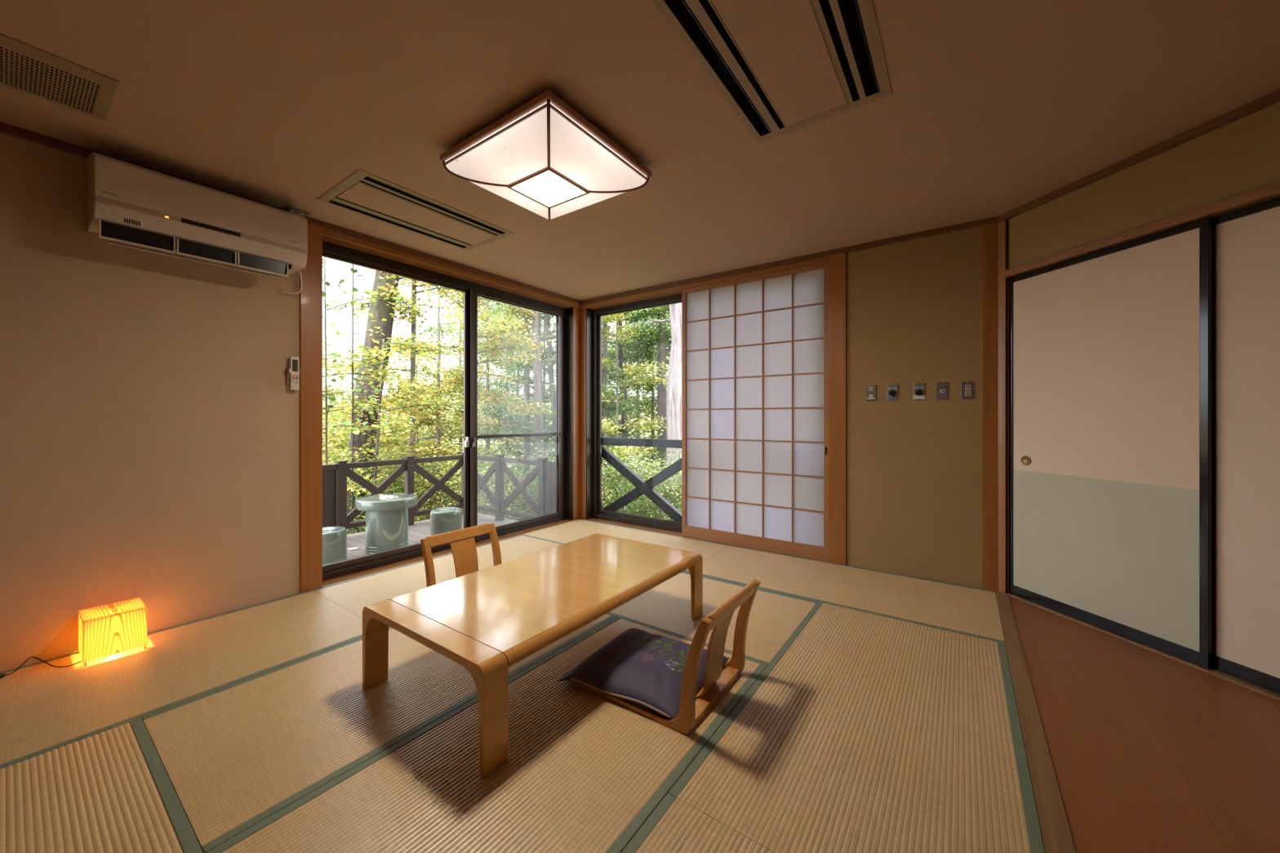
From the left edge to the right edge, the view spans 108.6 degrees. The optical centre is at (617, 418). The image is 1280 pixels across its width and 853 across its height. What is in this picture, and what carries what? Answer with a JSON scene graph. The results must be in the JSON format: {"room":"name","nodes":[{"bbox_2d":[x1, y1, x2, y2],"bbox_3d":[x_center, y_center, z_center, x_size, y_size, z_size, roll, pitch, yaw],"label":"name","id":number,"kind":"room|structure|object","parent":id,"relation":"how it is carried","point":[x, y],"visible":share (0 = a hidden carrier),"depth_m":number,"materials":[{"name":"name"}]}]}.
{"room":"traditional dwelling","nodes":[
{"label":"traditional dwelling","id":0,"kind":"room"},
{"bbox_2d":[0,132,299,671],"bbox_3d":[-2.218,-0.122,2.892,0.212,3.084,5.770,0,0,37],"label":"wall","id":1,"kind":"structure","parent":0,"point":[149,415],"depth_m":2.34,"materials":[{"name":"paint"}]},
{"bbox_2d":[87,151,307,293],"bbox_3d":[-2.202,-1.022,2.515,0.251,0.486,0.899,0,0,37],"label":"air conditioner","id":2,"kind":"object","parent":1,"relation":"attached to","point":[128,203],"visible":1,"depth_m":2.35,"materials":[{"name":"white plastic"}]},
{"bbox_2d":[124,217,140,226],"bbox_3d":[-2.313,-0.937,2.193,0.011,0.020,0.054,0,0,37],"label":"vent","id":3,"kind":"object","parent":2,"relation":"attached to","point":[127,221],"depth_m":2.19,"materials":[{"name":"black plastic"}]},
{"bbox_2d":[175,238,292,270],"bbox_3d":[-2.201,-0.895,2.463,0.124,0.030,0.747,0,0,37],"label":"outlet","id":4,"kind":"object","parent":2,"relation":"attached to","point":[195,245],"depth_m":2.50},
{"bbox_2d":[0,121,581,304],"bbox_3d":[-1.740,-1.285,3.341,0.038,0.038,4.460,0,0,37],"label":"trim","id":5,"kind":"structure","parent":1,"relation":"attached to","point":[6,128],"depth_m":3.06,"materials":[{"name":"brown wood"}]},
{"bbox_2d":[286,356,300,390],"bbox_3d":[-2.046,-0.284,2.906,0.047,0.208,0.062,0,0,37],"label":"remote control","id":6,"kind":"object","parent":1,"relation":"attached to","point":[292,373],"visible":1,"depth_m":2.89,"materials":[{"name":"white plastic"}]},
{"bbox_2d":[299,222,322,592],"bbox_3d":[-2.045,-0.048,3.037,0.136,2.436,0.125,0,0,37],"label":"wooden post","id":7,"kind":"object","parent":1,"relation":"attached to","point":[311,294],"depth_m":2.99,"materials":[{"name":"brown wood"}]},
{"bbox_2d":[322,240,573,581],"bbox_3d":[-1.309,-0.058,4.136,0.185,2.395,2.670,0,0,37],"label":"sliding door frame","id":8,"kind":"structure","parent":1,"relation":"in","point":[564,317],"depth_m":4.16,"materials":[{"name":"brown metal"}]},
{"bbox_2d":[322,519,575,586],"bbox_3d":[-1.247,1.145,4.100,0.122,0.049,2.533,0,0,37],"label":"trim","id":9,"kind":"structure","parent":1,"relation":"attached to","point":[354,575],"depth_m":3.63,"materials":[{"name":"brown wood"}]},
{"bbox_2d":[322,227,580,308],"bbox_3d":[-1.228,-1.244,4.123,0.129,0.039,2.593,0,0,37],"label":"trim","id":10,"kind":"structure","parent":1,"relation":"attached to","point":[330,236],"depth_m":3.73,"materials":[{"name":"brown wood"}]},
{"bbox_2d":[0,519,1279,852],"bbox_3d":[0.263,1.190,1.034,6.020,0.141,5.770,0,0,37],"label":"floor","id":11,"kind":"structure","parent":0,"point":[868,710],"depth_m":1.59,"materials":[{"name":"wicker"}]},
{"bbox_2d":[0,597,147,678],"bbox_3d":[-2.553,1.019,2.050,0.207,0.202,0.621,0,0,37],"label":"lamp","id":12,"kind":"object","parent":11,"relation":"on","point":[116,628],"visible":1,"depth_m":2.16,"materials":[{"name":"paper"}]},
{"bbox_2d":[420,523,502,586],"bbox_3d":[-0.734,0.906,2.674,0.641,0.430,0.506,0,0,37],"label":"chair","id":13,"kind":"object","parent":11,"relation":"on","point":[464,553],"visible":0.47,"depth_m":2.81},
{"bbox_2d":[362,533,702,778],"bbox_3d":[-0.284,0.947,2.271,0.807,0.345,1.507,0,0,37],"label":"table","id":14,"kind":"object","parent":11,"relation":"on","point":[486,621],"visible":1,"depth_m":1.93,"materials":[{"name":"brown wood"}]},
{"bbox_2d":[555,627,729,719],"bbox_3d":[0.128,1.062,2.005,0.555,0.086,0.558,0,0,34],"label":"floor cushion","id":15,"kind":"object","parent":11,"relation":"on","point":[640,667],"visible":0.84,"depth_m":1.90,"materials":[{"name":"purple fabric"}]},
{"bbox_2d":[571,578,760,733],"bbox_3d":[0.210,0.906,1.964,0.641,0.430,0.506,0,0,37],"label":"chair","id":16,"kind":"object","parent":11,"relation":"on","point":[719,676],"visible":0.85,"depth_m":1.77,"materials":[{"name":"wood"}]},
{"bbox_2d":[995,591,1075,852],"bbox_3d":[1.136,1.144,1.175,0.063,0.052,4.442,0,0,37],"label":"trim","id":17,"kind":"structure","parent":11,"relation":"attached to","point":[1056,836],"depth_m":1.55,"materials":[{"name":"brown wood"}]},
{"bbox_2d":[0,0,1279,300],"bbox_3d":[0.259,-1.364,1.180,6.200,0.120,6.000,0,0,37],"label":"ceiling","id":18,"kind":"structure","parent":0,"point":[994,108],"depth_m":1.92,"materials":[{"name":"paint"}]},
{"bbox_2d":[0,33,119,120],"bbox_3d":[-2.380,-1.299,1.495,0.394,0.010,0.998,0,0,37],"label":"ceiling vent","id":19,"kind":"object","parent":18,"relation":"in","point":[26,68],"visible":1,"depth_m":1.76,"materials":[{"name":"metal"}]},
{"bbox_2d":[284,205,310,217],"bbox_3d":[-2.007,-1.298,2.885,0.072,0.013,0.120,0,0,37],"label":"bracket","id":20,"kind":"object","parent":18,"relation":"attached to","point":[288,208],"visible":1,"depth_m":2.87,"materials":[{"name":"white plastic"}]},
{"bbox_2d":[316,168,514,250],"bbox_3d":[-1.256,-1.302,2.987,0.551,0.005,1.045,0,0,37],"label":"ceiling air vent","id":21,"kind":"object","parent":18,"relation":"attached to","point":[373,197],"visible":1,"depth_m":2.89,"materials":[{"name":"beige plastic"}]},
{"bbox_2d":[439,89,651,221],"bbox_3d":[-0.339,-1.220,2.291,0.742,0.168,0.742,0,0,37],"label":"ceiling lamp","id":22,"kind":"object","parent":18,"relation":"attached to","point":[542,157],"visible":1,"depth_m":2.11,"materials":[{"name":"white plastic"}]},
{"bbox_2d":[652,0,892,143],"bbox_3d":[0.574,-1.302,1.594,0.549,0.005,1.045,0,0,37],"label":"ceiling air vent","id":23,"kind":"object","parent":18,"relation":"attached to","point":[783,42],"visible":1,"depth_m":1.64,"materials":[{"name":"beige plastic"}]},
{"bbox_2d":[846,226,982,588],"bbox_3d":[1.266,-0.122,4.025,4.000,3.084,0.230,0,0,37],"label":"wall","id":24,"kind":"structure","parent":0,"point":[914,307],"depth_m":3.25,"materials":[{"name":"yellow paint"}]},
{"bbox_2d":[569,306,586,519],"bbox_3d":[-0.427,-0.067,5.171,0.195,2.474,0.215,0,0,37],"label":"trim","id":25,"kind":"structure","parent":24,"relation":"attached to","point":[579,315],"depth_m":5.12,"materials":[{"name":"brown wood"}]},
{"bbox_2d":[586,293,681,533],"bbox_3d":[0.731,-0.058,4.432,2.545,2.395,0.190,0,0,37],"label":"window","id":26,"kind":"structure","parent":24,"relation":"in","point":[593,317],"depth_m":5.15,"materials":[{"name":"brown metal"}]},
{"bbox_2d":[601,437,681,522],"bbox_3d":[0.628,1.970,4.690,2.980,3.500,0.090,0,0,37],"label":"guard","id":27,"kind":"object","parent":24,"relation":"attached to","point":[642,487],"visible":0.06,"depth_m":4.92,"materials":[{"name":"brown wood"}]},
{"bbox_2d":[578,256,828,309],"bbox_3d":[0.643,-1.244,4.410,2.601,0.039,0.129,0,0,37],"label":"trim","id":28,"kind":"structure","parent":24,"relation":"attached to","point":[671,291],"depth_m":4.33,"materials":[{"name":"brown wood"}]},
{"bbox_2d":[581,517,826,561],"bbox_3d":[0.656,1.145,4.402,2.571,0.049,0.122,0,0,37],"label":"trim","id":29,"kind":"structure","parent":24,"relation":"attached to","point":[655,530],"depth_m":4.68,"materials":[{"name":"brown wood"}]},
{"bbox_2d":[681,262,828,561],"bbox_3d":[1.145,-0.052,4.001,1.298,2.361,0.031,0,0,37],"label":"screen","id":30,"kind":"object","parent":29,"relation":"on","point":[755,348],"visible":0.98,"depth_m":3.96,"materials":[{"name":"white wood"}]},
{"bbox_2d":[581,215,999,304],"bbox_3d":[1.022,-1.285,4.058,3.630,0.038,0.048,0,0,37],"label":"trim","id":31,"kind":"structure","parent":24,"relation":"attached to","point":[979,223],"depth_m":3.60,"materials":[{"name":"brown wood"}]},
{"bbox_2d":[828,252,846,564],"bbox_3d":[1.731,-0.048,3.591,0.123,2.436,0.126,0,0,37],"label":"trim","id":32,"kind":"structure","parent":24,"relation":"attached to","point":[837,262],"depth_m":3.54,"materials":[{"name":"brown wood"}]},
{"bbox_2d":[865,385,876,401],"bbox_3d":[1.884,-0.187,3.412,0.070,0.120,0.008,0,0,37],"label":"wall plate","id":33,"kind":"object","parent":24,"relation":"attached to","point":[870,390],"visible":1,"depth_m":3.41,"materials":[{"name":"metal"}]},
{"bbox_2d":[886,384,897,400],"bbox_3d":[1.991,-0.187,3.326,0.070,0.120,0.018,0,0,37],"label":"wall plate","id":34,"kind":"object","parent":24,"relation":"attached to","point":[891,389],"visible":1,"depth_m":3.33,"materials":[{"name":"metal"}]},
{"bbox_2d":[913,382,924,400],"bbox_3d":[2.121,-0.187,3.229,0.070,0.120,0.018,0,0,37],"label":"wall plate","id":35,"kind":"object","parent":24,"relation":"attached to","point":[918,388],"visible":1,"depth_m":3.23,"materials":[{"name":"metal"}]},
{"bbox_2d":[936,382,948,399],"bbox_3d":[2.230,-0.187,3.153,0.070,0.120,0.009,0,0,37],"label":"wall plate","id":36,"kind":"object","parent":24,"relation":"attached to","point":[942,388],"visible":1,"depth_m":3.15,"materials":[{"name":"metal"}]},
{"bbox_2d":[961,381,974,399],"bbox_3d":[2.342,-0.187,3.070,0.070,0.120,0.008,0,0,37],"label":"wall plate","id":37,"kind":"object","parent":24,"relation":"attached to","point":[967,387],"visible":1,"depth_m":3.07,"materials":[{"name":"metal"}]},
{"bbox_2d":[1008,101,1279,269],"bbox_3d":[2.787,-0.082,1.728,0.248,2.644,2.700,0,0,-8],"label":"wall","id":38,"kind":"structure","parent":0,"point":[1242,155],"depth_m":2.20,"materials":[{"name":"yellow paint"}]},
{"bbox_2d":[982,222,997,591],"bbox_3d":[2.462,-0.048,3.041,0.081,2.436,0.130,0,0,37],"label":"wooden post","id":39,"kind":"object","parent":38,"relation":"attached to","point":[989,232],"depth_m":2.99,"materials":[{"name":"brown wood"}]},
{"bbox_2d":[997,219,1006,594],"bbox_3d":[2.516,-0.048,3.002,0.052,2.436,0.177,0,0,37],"label":"trim","id":40,"kind":"structure","parent":38,"relation":"attached to","point":[1002,225],"depth_m":2.95,"materials":[{"name":"brown wood"}]},
{"bbox_2d":[1006,219,1009,593],"bbox_3d":[2.530,-0.076,2.946,0.092,2.380,0.036,0,0,-8],"label":"trim","id":41,"kind":"structure","parent":38,"relation":"attached to","point":[1007,220],"depth_m":2.93,"materials":[{"name":"brown wood"}]},
{"bbox_2d":[1008,217,1212,669],"bbox_3d":[2.566,0.110,2.486,0.022,2.004,0.905,0,0,-8],"label":"door","id":42,"kind":"structure","parent":38,"relation":"in","point":[1110,348],"depth_m":2.37,"materials":[{"name":"beige paint"}]},
{"bbox_2d":[999,88,1279,221],"bbox_3d":[2.659,-1.285,1.669,0.038,0.038,2.620,0,0,-8],"label":"trim","id":43,"kind":"structure","parent":38,"relation":"attached to","point":[1273,97],"depth_m":2.19,"materials":[{"name":"brown wood"}]},
{"bbox_2d":[1004,181,1279,277],"bbox_3d":[2.688,-0.919,1.653,0.075,0.045,2.580,0,0,-8],"label":"trim","id":44,"kind":"structure","parent":38,"relation":"attached to","point":[1270,192],"depth_m":2.17,"materials":[{"name":"brown wood"}]},
{"bbox_2d":[1005,592,1279,701],"bbox_3d":[2.699,1.142,1.665,0.080,0.056,2.600,0,0,-8],"label":"trim","id":45,"kind":"structure","parent":38,"relation":"attached to","point":[1242,682],"depth_m":2.12,"materials":[{"name":"brown wood"}]},
{"bbox_2d":[1212,197,1279,693],"bbox_3d":[2.718,0.110,1.620,0.022,2.004,0.905,0,0,-8],"label":"door","id":46,"kind":"structure","parent":38,"relation":"in","point":[1246,242],"depth_m":1.95,"materials":[{"name":"beige paint"}]},
{"label":"outside","id":47,"kind":"structure","parent":0,"visible":0},
{"bbox_2d":[322,391,666,520],"bbox_3d":[-1.812,0.050,22.599,66.000,8.919,66.000,0,0,37],"label":"ground","id":48,"kind":"structure","parent":47,"point":[549,403],"depth_m":38.44,"materials":[{"name":"green plant"}]},
{"bbox_2d":[322,334,355,453],"bbox_3d":[-12.926,0.270,18.419,5.588,8.902,6.082,0,0,12],"label":"tree","id":49,"kind":"object","parent":48,"relation":"on","point":[329,390],"visible":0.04,"depth_m":18.98,"materials":[{"name":"green plant"}]},
{"bbox_2d":[322,257,378,464],"bbox_3d":[-3.738,0.743,5.641,1.469,5.955,1.220,0,0,13],"label":"bare sapling","id":50,"kind":"object","parent":48,"relation":"on","point":[326,283],"visible":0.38,"depth_m":5.89,"materials":[{"name":"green plant"}]},
{"bbox_2d":[322,264,394,533],"bbox_3d":[-3.799,0.603,6.601,1.291,6.234,1.422,0,0,37],"label":"bare sapling","id":51,"kind":"object","parent":48,"relation":"on","point":[331,325],"visible":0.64,"depth_m":6.59,"materials":[{"name":"green plant"}]},
{"bbox_2d":[322,395,395,463],"bbox_3d":[-10.745,1.681,17.089,6.812,6.092,5.727,0,0,13],"label":"tree","id":52,"kind":"object","parent":48,"relation":"on","point":[344,395],"visible":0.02,"depth_m":17.04,"materials":[{"name":"green plant"}]},
{"bbox_2d":[323,394,399,472],"bbox_3d":[-12.445,1.773,21.485,5.947,5.907,6.641,0,0,41],"label":"tree","id":53,"kind":"object","parent":48,"relation":"on","point":[343,394],"visible":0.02,"depth_m":20.94,"materials":[{"name":"green plant"}]},
{"bbox_2d":[330,443,396,534],"bbox_3d":[-4.824,2.244,8.236,2.562,3.652,2.462,0,0,-35],"label":"shrub","id":54,"kind":"object","parent":48,"relation":"on","point":[358,443],"visible":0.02,"depth_m":7.82,"materials":[{"name":"green plant"}]},
{"bbox_2d":[322,345,408,482],"bbox_3d":[-8.633,1.022,13.168,5.458,7.406,5.908,0,0,-35],"label":"tree","id":55,"kind":"object","parent":48,"relation":"on","point":[394,363],"visible":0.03,"depth_m":13.30,"materials":[{"name":"green plant"}]},
{"bbox_2d":[322,398,431,511],"bbox_3d":[-8.410,1.861,15.785,5.740,5.885,6.574,0,0,-40],"label":"tree","id":56,"kind":"object","parent":48,"relation":"on","point":[345,442],"visible":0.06,"depth_m":15.51,"materials":[{"name":"green plant"}]},
{"bbox_2d":[344,270,420,533],"bbox_3d":[-3.863,-1.091,8.516,3.044,10.618,1.964,0,0,1],"label":"leaning tree","id":57,"kind":"object","parent":48,"relation":"on","point":[378,310],"visible":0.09,"depth_m":7.85,"materials":[{"name":"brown plant"}]},
{"bbox_2d":[322,339,444,530],"bbox_3d":[-3.729,1.372,6.871,2.399,5.102,2.154,0,0,37],"label":"young tree","id":58,"kind":"object","parent":48,"relation":"on","point":[402,391],"visible":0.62,"depth_m":6.82,"materials":[{"name":"green plant"}]},
{"bbox_2d":[322,289,463,437],"bbox_3d":[-3.467,-0.818,6.810,1.873,2.188,2.079,0,0,37],"label":"leafy branch","id":59,"kind":"object","parent":58,"relation":"attached to","point":[347,424],"visible":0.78,"depth_m":6.52,"materials":[{"name":"green plant"}]},
{"bbox_2d":[322,459,444,534],"bbox_3d":[-4.013,2.349,7.508,2.687,3.444,2.572,0,0,37],"label":"shrub","id":60,"kind":"object","parent":48,"relation":"on","point":[396,490],"visible":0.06,"depth_m":7.33,"materials":[{"name":"green plant"}]},
{"bbox_2d":[323,382,448,478],"bbox_3d":[-10.916,1.466,22.126,6.372,6.694,7.869,0,0,25],"label":"tree","id":61,"kind":"object","parent":48,"relation":"on","point":[389,382],"visible":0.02,"depth_m":22.23,"materials":[{"name":"green plant"}]},
{"bbox_2d":[364,446,451,527],"bbox_3d":[-4.513,2.310,9.467,2.794,3.524,2.479,0,0,13],"label":"shrub","id":62,"kind":"object","parent":48,"relation":"on","point":[424,464],"visible":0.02,"depth_m":9.32,"materials":[{"name":"green plant"}]},
{"bbox_2d":[322,271,515,532],"bbox_3d":[-3.789,-0.780,8.467,4.171,10.201,3.816,0,0,-11],"label":"slender tree","id":63,"kind":"object","parent":48,"relation":"on","point":[412,315],"visible":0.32,"depth_m":8.21,"materials":[{"name":"green plant"}]},
{"bbox_2d":[360,461,492,528],"bbox_3d":[-3.283,2.330,7.869,2.540,3.481,2.661,0,0,41],"label":"shrub","id":64,"kind":"object","parent":48,"relation":"on","point":[441,473],"visible":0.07,"depth_m":7.53,"materials":[{"name":"green plant"}]},
{"bbox_2d":[377,356,484,519],"bbox_3d":[-7.369,1.307,17.030,6.065,7.178,6.936,0,0,-43],"label":"tree","id":65,"kind":"object","parent":48,"relation":"on","point":[428,382],"visible":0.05,"depth_m":17.48,"materials":[{"name":"green plant"}]},
{"bbox_2d":[346,512,519,559],"bbox_3d":[-2.180,2.645,4.582,1.735,2.750,2.920,0,0,37],"label":"deck","id":66,"kind":"object","parent":48,"relation":"on","point":[421,529],"visible":0.09,"depth_m":5.04,"materials":[{"name":"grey wood"}]},
{"bbox_2d":[322,526,346,565],"bbox_3d":[-2.538,1.120,4.001,0.326,0.300,0.326,0,0,37],"label":"stool","id":67,"kind":"object","parent":66,"relation":"on","point":[334,538],"visible":0.56,"depth_m":3.92,"materials":[{"name":"green ceramic"}]},
{"bbox_2d":[355,493,417,555],"bbox_3d":[-2.198,1.012,4.396,0.536,0.517,0.536,0,0,37],"label":"garden table","id":68,"kind":"object","parent":66,"relation":"on","point":[386,513],"visible":0.93,"depth_m":4.24,"materials":[{"name":"green ceramic"}]},
{"bbox_2d":[322,452,549,528],"bbox_3d":[-2.247,0.861,4.589,1.540,0.818,2.850,0,0,37],"label":"deck railing","id":69,"kind":"object","parent":66,"relation":"on","point":[335,476],"visible":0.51,"depth_m":5.43,"materials":[{"name":"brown wood"}]},
{"bbox_2d":[430,506,462,535],"bbox_3d":[-1.821,1.120,4.900,0.326,0.300,0.326,0,0,37],"label":"stool","id":70,"kind":"object","parent":66,"relation":"on","point":[446,519],"visible":0.66,"depth_m":4.77,"materials":[{"name":"green ceramic"}]},
{"bbox_2d":[544,461,558,515],"bbox_3d":[-0.735,0.880,5.174,0.196,0.780,0.030,0,0,37],"label":"screen","id":71,"kind":"object","parent":66,"relation":"on","point":[551,468],"visible":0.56,"depth_m":5.16,"materials":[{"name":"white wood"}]},
{"bbox_2d":[333,297,533,520],"bbox_3d":[-5.261,0.521,14.176,5.577,8.404,6.222,0,0,-42],"label":"tree","id":72,"kind":"object","parent":48,"relation":"on","point":[425,355],"visible":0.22,"depth_m":13.90,"materials":[{"name":"green plant"}]},
{"bbox_2d":[395,301,522,507],"bbox_3d":[-7.005,-0.200,20.456,5.565,9.961,6.811,0,0,-16],"label":"tree","id":73,"kind":"object","parent":48,"relation":"on","point":[430,327],"visible":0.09,"depth_m":19.93,"materials":[{"name":"green plant"}]},
{"bbox_2d":[368,271,553,507],"bbox_3d":[-2.803,-0.030,8.440,3.535,8.701,3.837,0,0,40],"label":"maple","id":74,"kind":"object","parent":48,"relation":"on","point":[498,335],"visible":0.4,"depth_m":8.05,"materials":[{"name":"green plant"}]},
{"bbox_2d":[415,453,530,519],"bbox_3d":[-2.881,2.352,8.585,2.466,3.440,2.545,0,0,-39],"label":"shrub","id":75,"kind":"object","parent":48,"relation":"on","point":[482,461],"visible":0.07,"depth_m":8.44,"materials":[{"name":"green plant"}]},
{"bbox_2d":[401,293,551,520],"bbox_3d":[-4.479,-0.062,14.964,5.860,9.637,6.233,0,0,-7],"label":"tree","id":76,"kind":"object","parent":48,"relation":"on","point":[480,315],"visible":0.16,"depth_m":14.72,"materials":[{"name":"green plant"}]},
{"bbox_2d":[417,448,537,519],"bbox_3d":[-2.181,2.253,7.575,2.655,3.637,2.457,0,0,34],"label":"shrub","id":77,"kind":"object","parent":48,"relation":"on","point":[492,491],"visible":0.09,"depth_m":7.33,"materials":[{"name":"green plant"}]},
{"bbox_2d":[424,302,555,520],"bbox_3d":[-4.763,-0.460,19.094,7.698,10.442,5.645,0,0,28],"label":"tree","id":78,"kind":"object","parent":48,"relation":"on","point":[495,312],"visible":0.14,"depth_m":17.90,"materials":[{"name":"green plant"}]},
{"bbox_2d":[328,427,657,512],"bbox_3d":[-6.287,2.208,18.513,40.846,4.688,26.132,0,0,0],"label":"undergrowth","id":79,"kind":"object","parent":48,"relation":"on","point":[329,428],"visible":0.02,"depth_m":28.18,"materials":[{"name":"green plant"}]},
{"bbox_2d":[439,440,555,520],"bbox_3d":[-1.809,2.231,8.432,2.628,3.680,2.826,0,0,-15],"label":"shrub","id":80,"kind":"object","parent":48,"relation":"on","point":[535,478],"visible":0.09,"depth_m":8.19,"materials":[{"name":"green plant"}]},
{"bbox_2d":[452,299,555,475],"bbox_3d":[-4.931,-1.228,24.107,6.787,11.906,6.269,0,0,24],"label":"tree","id":81,"kind":"object","parent":48,"relation":"on","point":[542,322],"visible":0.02,"depth_m":23.69,"materials":[{"name":"green plant"}]},
{"bbox_2d":[450,307,602,513],"bbox_3d":[-2.138,-2.380,12.972,3.407,15.004,5.492,0,0,18],"label":"tree","id":82,"kind":"object","parent":48,"relation":"on","point":[526,394],"visible":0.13,"depth_m":12.92,"materials":[{"name":"green plant"}]},
{"bbox_2d":[452,312,603,516],"bbox_3d":[-2.927,0.147,16.805,6.325,9.656,5.639,0,0,-9],"label":"tree","id":83,"kind":"object","parent":48,"relation":"on","point":[553,328],"visible":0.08,"depth_m":16.94,"materials":[{"name":"green plant"}]},
{"bbox_2d":[440,302,628,502],"bbox_3d":[-1.986,-2.127,11.040,3.699,13.513,4.241,0,0,37],"label":"tree","id":84,"kind":"object","parent":48,"relation":"on","point":[537,387],"visible":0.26,"depth_m":10.90,"materials":[{"name":"green plant"}]},
{"bbox_2d":[480,326,609,492],"bbox_3d":[-2.596,-1.425,21.090,6.280,12.510,7.205,0,0,31],"label":"tree","id":85,"kind":"object","parent":48,"relation":"on","point":[546,371],"visible":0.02,"depth_m":20.54,"materials":[{"name":"green plant"}]},
{"bbox_2d":[481,435,617,520],"bbox_3d":[-1.221,2.176,7.907,3.172,3.791,2.392,0,0,34],"label":"shrub","id":86,"kind":"object","parent":48,"relation":"on","point":[541,449],"visible":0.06,"depth_m":7.68,"materials":[{"name":"green plant"}]},
{"bbox_2d":[485,302,615,462],"bbox_3d":[-1.875,-1.078,12.394,3.233,11.611,3.670,0,0,-36],"label":"sapling","id":87,"kind":"object","parent":48,"relation":"on","point":[549,350],"visible":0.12,"depth_m":11.96,"materials":[{"name":"green plant"}]},
{"bbox_2d":[497,310,666,513],"bbox_3d":[-1.128,-0.165,14.917,6.014,10.030,5.910,0,0,-34],"label":"tree","id":88,"kind":"object","parent":48,"relation":"on","point":[608,347],"visible":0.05,"depth_m":14.72,"materials":[{"name":"green plant"}]},
{"bbox_2d":[524,320,664,519],"bbox_3d":[-0.631,-1.130,11.868,3.467,11.501,4.387,0,0,-13],"label":"tree","id":89,"kind":"object","parent":48,"relation":"on","point":[612,354],"visible":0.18,"depth_m":11.95,"materials":[{"name":"green plant"}]},
{"bbox_2d":[533,308,667,500],"bbox_3d":[-0.543,-1.479,19.846,6.580,12.402,6.214,0,0,0],"label":"tree","id":90,"kind":"object","parent":48,"relation":"on","point":[638,433],"visible":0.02,"depth_m":19.30,"materials":[{"name":"green plant"}]},
{"bbox_2d":[544,311,668,511],"bbox_3d":[0.291,-0.480,10.439,3.275,9.800,3.090,0,0,-41],"label":"tree","id":91,"kind":"object","parent":48,"relation":"on","point":[613,317],"visible":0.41,"depth_m":10.04,"materials":[{"name":"green plant"}]},
{"bbox_2d":[551,305,669,491],"bbox_3d":[0.169,-1.124,12.687,4.782,11.514,4.419,0,0,6],"label":"tree","id":92,"kind":"object","parent":48,"relation":"on","point":[622,410],"visible":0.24,"depth_m":12.36,"materials":[{"name":"green plant"}]},
{"bbox_2d":[601,455,655,517],"bbox_3d":[-0.218,2.283,8.548,2.982,3.574,2.589,0,0,37],"label":"shrub","id":93,"kind":"object","parent":48,"relation":"on","point":[604,468],"visible":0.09,"depth_m":8.52,"materials":[{"name":"green plant"}]},
{"bbox_2d":[601,324,667,517],"bbox_3d":[1.437,0.803,15.375,5.560,7.968,5.629,0,0,-10],"label":"tree","id":94,"kind":"object","parent":48,"relation":"on","point":[636,416],"visible":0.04,"depth_m":14.95,"materials":[{"name":"green plant"}]},
{"bbox_2d":[601,308,670,496],"bbox_3d":[0.439,0.120,17.164,5.828,9.601,5.983,0,0,-6],"label":"tree","id":95,"kind":"object","parent":48,"relation":"on","point":[636,311],"visible":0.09,"depth_m":16.25,"materials":[{"name":"green plant"}]},
{"bbox_2d":[601,446,671,518],"bbox_3d":[0.553,2.285,8.870,2.499,3.572,2.886,0,0,-44],"label":"shrub","id":96,"kind":"object","parent":48,"relation":"on","point":[642,460],"visible":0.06,"depth_m":8.43,"materials":[{"name":"green plant"}]},
{"bbox_2d":[602,321,671,516],"bbox_3d":[2.448,0.021,13.627,5.969,9.403,5.575,0,0,-11],"label":"tree","id":97,"kind":"object","parent":48,"relation":"on","point":[657,324],"visible":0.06,"depth_m":12.75,"materials":[{"name":"green plant"}]},
{"bbox_2d":[607,309,669,476],"bbox_3d":[0.716,-1.228,21.913,5.956,11.904,7.187,0,0,40],"label":"tree","id":98,"kind":"object","parent":48,"relation":"on","point":[646,309],"visible":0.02,"depth_m":22.05,"materials":[{"name":"green plant"}]},
{"bbox_2d":[601,447,678,519],"bbox_3d":[0.081,2.277,7.734,2.672,3.590,2.752,0,0,-25],"label":"shrub","id":99,"kind":"object","parent":48,"relation":"on","point":[621,482],"visible":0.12,"depth_m":7.69,"materials":[{"name":"green plant"}]},
{"bbox_2d":[613,309,670,506],"bbox_3d":[2.179,-1.479,20.127,6.676,12.404,7.242,0,0,-9],"label":"tree","id":100,"kind":"object","parent":48,"relation":"on","point":[667,316],"visible":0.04,"depth_m":19.79,"materials":[{"name":"green plant"}]},
{"bbox_2d":[602,457,681,520],"bbox_3d":[0.786,2.336,7.396,2.618,3.472,3.258,0,0,16],"label":"shrub","id":101,"kind":"object","parent":48,"relation":"on","point":[660,511],"visible":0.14,"depth_m":7.25,"materials":[{"name":"green plant"}]},
{"bbox_2d":[615,305,671,515],"bbox_3d":[1.305,-2.129,12.149,4.186,13.505,4.476,0,0,2],"label":"conifer","id":102,"kind":"object","parent":48,"relation":"on","point":[661,390],"visible":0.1,"depth_m":11.90,"materials":[{"name":"green plant"}]},
{"bbox_2d":[607,453,681,520],"bbox_3d":[1.119,2.340,8.030,2.870,3.464,2.466,0,0,5],"label":"shrub","id":103,"kind":"object","parent":48,"relation":"on","point":[655,468],"visible":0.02,"depth_m":7.92,"materials":[{"name":"green plant"}]},
{"bbox_2d":[615,302,681,519],"bbox_3d":[0.769,-2.370,9.227,3.127,13.046,2.195,0,0,-28],"label":"cedar","id":104,"kind":"object","parent":48,"relation":"on","point":[673,389],"visible":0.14,"depth_m":8.43,"materials":[{"name":"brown plant"}]},
{"bbox_2d":[655,448,681,499],"bbox_3d":[1.599,2.205,7.964,2.711,3.730,2.640,0,0,39],"label":"shrub","id":105,"kind":"object","parent":48,"relation":"on","point":[677,458],"visible":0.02,"depth_m":7.94,"materials":[{"name":"green plant"}]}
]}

